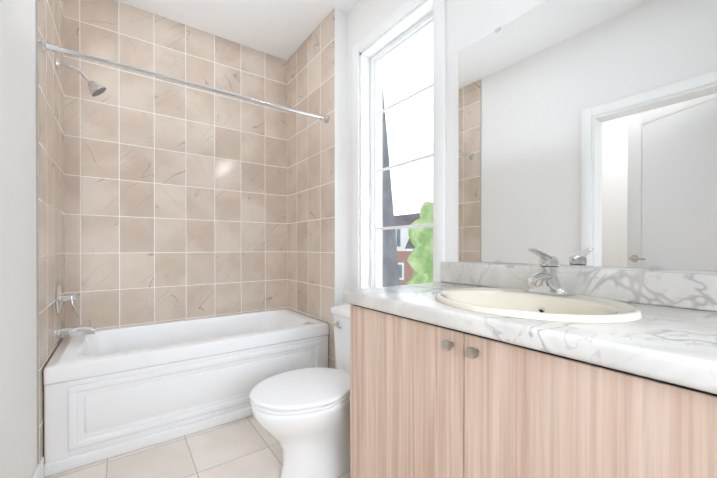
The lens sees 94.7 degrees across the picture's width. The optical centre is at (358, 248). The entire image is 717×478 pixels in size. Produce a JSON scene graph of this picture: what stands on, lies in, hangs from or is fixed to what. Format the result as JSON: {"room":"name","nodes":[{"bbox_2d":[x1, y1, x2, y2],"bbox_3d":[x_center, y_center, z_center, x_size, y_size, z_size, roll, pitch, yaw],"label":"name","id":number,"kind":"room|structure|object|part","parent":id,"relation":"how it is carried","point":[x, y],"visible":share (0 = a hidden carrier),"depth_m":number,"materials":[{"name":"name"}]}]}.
{"room":"bathroom","nodes":[
{"label":"bathroom","id":0,"kind":"room"},
{"bbox_2d":[0,0,36,477],"bbox_3d":[-0.662,-0.322,0.281,0.144,2.750,2.765,0,0,-36],"label":"wall","id":1,"kind":"structure","parent":0,"point":[18,381],"depth_m":1.19,"materials":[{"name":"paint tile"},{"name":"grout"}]},
{"bbox_2d":[38,0,64,459],"bbox_3d":[-1.706,-0.327,1.741,0.150,2.750,0.825,0,0,-36],"label":"tiled wall","id":2,"kind":"structure","parent":0,"point":[51,164],"depth_m":1.70,"materials":[{"name":"beige tile"}]},
{"bbox_2d":[35,0,39,463],"bbox_3d":[-1.405,-0.326,1.446,0.008,2.750,0.008,0,0,-36],"label":"trim","id":3,"kind":"structure","parent":2,"relation":"attached to","point":[37,244],"depth_m":1.44,"materials":[{"name":"grey"}]},
{"bbox_2d":[32,457,43,477],"bbox_3d":[-1.157,0.998,1.111,0.014,0.105,0.951,0,0,-36],"label":"baseboard","id":4,"kind":"structure","parent":2,"relation":"attached to","point":[39,471],"depth_m":1.40,"materials":[{"name":"white wood"}]},
{"bbox_2d":[56,284,79,316],"bbox_3d":[-1.676,0.302,1.916,0.099,0.202,0.172,0,0,-36],"label":"tub valve","id":5,"kind":"object","parent":2,"relation":"attached to","point":[61,298],"visible":0.98,"depth_m":1.89,"materials":[{"name":"silver metal"}]},
{"bbox_2d":[57,320,95,338],"bbox_3d":[-1.648,0.472,1.937,0.167,0.087,0.062,0,0,-36],"label":"tub spout","id":6,"kind":"object","parent":2,"relation":"attached to","point":[64,332],"visible":1,"depth_m":1.92,"materials":[{"name":"silver metal"}]},
{"bbox_2d":[56,57,105,96],"bbox_3d":[-1.626,-0.999,1.947,0.222,0.176,0.092,0,0,-36],"label":"shower head","id":7,"kind":"object","parent":2,"relation":"attached to","point":[95,88],"visible":1,"depth_m":1.95},
{"bbox_2d":[41,38,328,123],"bbox_3d":[-0.847,-0.943,1.977,1.522,0.060,0.060,0,0,-36],"label":"curtain rod","id":8,"kind":"object","parent":2,"relation":"attached to","point":[46,47],"visible":1,"depth_m":1.81,"materials":[{"name":"silver metal"}]},
{"bbox_2d":[64,0,286,329],"bbox_3d":[-1.248,-0.331,2.671,1.980,2.750,0.150,0,0,-36],"label":"wall","id":9,"kind":"structure","parent":0,"point":[175,201],"depth_m":2.46,"materials":[{"name":"beige tile"}]},
{"bbox_2d":[44,416,349,477],"bbox_3d":[-0.781,1.102,0.740,3.480,0.100,3.840,0,0,-36],"label":"floor","id":10,"kind":"structure","parent":0,"point":[248,447],"depth_m":1.64,"materials":[{"name":"tile"}]},
{"bbox_2d":[43,308,328,476],"bbox_3d":[-1.044,0.796,2.257,1.518,0.500,0.761,0,0,-36],"label":"bathtub","id":11,"kind":"object","parent":10,"relation":"on","point":[111,392],"visible":0.79,"depth_m":1.84,"materials":[{"name":"white ceramic"}]},
{"bbox_2d":[250,304,349,477],"bbox_3d":[-0.143,0.692,1.622,0.766,0.714,0.505,0,0,-36],"label":"toilet","id":12,"kind":"object","parent":10,"relation":"on","point":[302,417],"visible":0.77,"depth_m":1.47,"materials":[{"name":"white ceramic"}]},
{"bbox_2d":[350,304,716,477],"bbox_3d":[0.509,0.637,1.062,0.606,0.828,1.111,0,0,-36],"label":"bathroom vanity","id":13,"kind":"object","parent":10,"relation":"on","point":[423,404],"depth_m":0.81,"materials":[{"name":"brown wood"}]},
{"bbox_3d":[0.251,0.271,0.927,0.032,0.032,0.032,0,0,-36],"label":"vanity knob","id":14,"kind":"part","parent":13,"relation":"part of","materials":[{"name":"silver metal"}]},
{"bbox_3d":[0.298,0.271,0.862,0.032,0.032,0.032,0,0,-36],"label":"vanity knob","id":15,"kind":"part","parent":13,"relation":"part of","materials":[{"name":"silver metal"}]},
{"bbox_2d":[344,282,716,393],"bbox_3d":[0.512,0.198,1.059,0.602,0.050,1.145,0,0,-36],"label":"countertop","id":16,"kind":"structure","parent":13,"relation":"on","point":[676,345],"depth_m":0.71,"materials":[{"name":"stone"}]},
{"bbox_2d":[435,288,643,322],"bbox_3d":[0.520,0.231,1.043,0.490,0.150,0.580,0,0,-36],"label":"sink","id":17,"kind":"object","parent":16,"relation":"in","point":[517,303],"visible":0.6,"depth_m":1.04,"materials":[{"name":"beige ceramic"}]},
{"bbox_2d":[524,248,575,296],"bbox_3d":[0.621,0.078,1.121,0.164,0.160,0.164,0,0,-36],"label":"faucet","id":18,"kind":"object","parent":16,"relation":"on","point":[547,279],"visible":1,"depth_m":1.12,"materials":[{"name":"silver metal"}]},
{"bbox_2d":[116,0,359,59],"bbox_3d":[-0.781,-1.748,0.730,3.480,0.100,3.840,0,0,-36],"label":"ceiling","id":19,"kind":"structure","parent":0,"point":[283,29],"depth_m":2.44,"materials":[{"name":"white paint"}]},
{"bbox_2d":[287,7,346,368],"bbox_3d":[-0.283,-0.331,2.763,0.306,2.750,0.825,0,0,-36],"label":"wall","id":20,"kind":"structure","parent":0,"point":[316,195],"depth_m":2.52,"materials":[{"name":"beige tile"}]},
{"bbox_2d":[347,0,716,308],"bbox_3d":[0.807,-0.326,1.336,0.200,2.750,2.765,0,0,-36],"label":"wall","id":21,"kind":"structure","parent":0,"point":[469,22],"depth_m":1.64,"materials":[{"name":"white paint"}]},
{"bbox_2d":[352,0,445,289],"bbox_3d":[0.258,-0.506,2.038,0.161,1.805,0.814,0,0,-36],"label":"window","id":22,"kind":"structure","parent":21,"relation":"in","point":[361,56],"depth_m":2.18,"materials":[{"name":"white"}]},
{"bbox_2d":[441,262,716,311],"bbox_3d":[0.752,0.121,1.222,0.021,0.102,1.131,0,0,-36],"label":"backsplash","id":23,"kind":"structure","parent":21,"relation":"attached to","point":[697,291],"depth_m":1.08,"materials":[{"name":"stone"}]},
{"bbox_2d":[459,0,716,270],"bbox_3d":[0.759,-0.444,1.222,0.008,1.020,0.935,0,0,-36],"label":"mirror","id":24,"kind":"object","parent":21,"relation":"attached to","point":[587,132],"visible":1,"depth_m":1.14,"materials":[{"name":"clear glass"}]},
{"label":"outside","id":25,"kind":"structure","parent":0,"visible":0},
{"bbox_2d":[382,82,399,286],"bbox_3d":[-0.600,-1.739,11.552,0.700,10.500,7.390,0,0,-36],"label":"roof","id":26,"kind":"structure","parent":25,"point":[386,239],"depth_m":9.07,"materials":[{"name":"grey"}]},
{"bbox_2d":[394,213,419,285],"bbox_3d":[3.957,2.313,24.592,6.700,9.300,6.750,0,0,-36],"label":"house","id":27,"kind":"structure","parent":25,"point":[407,248],"depth_m":21.04,"materials":[{"name":"red brick"}]},
{"bbox_2d":[406,202,432,284],"bbox_3d":[3.223,1.056,14.068,2.258,6.122,2.907,0,0,-36],"label":"tree","id":28,"kind":"object","parent":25,"point":[421,261],"depth_m":13.61,"materials":[{"name":"green plant"}]}
]}

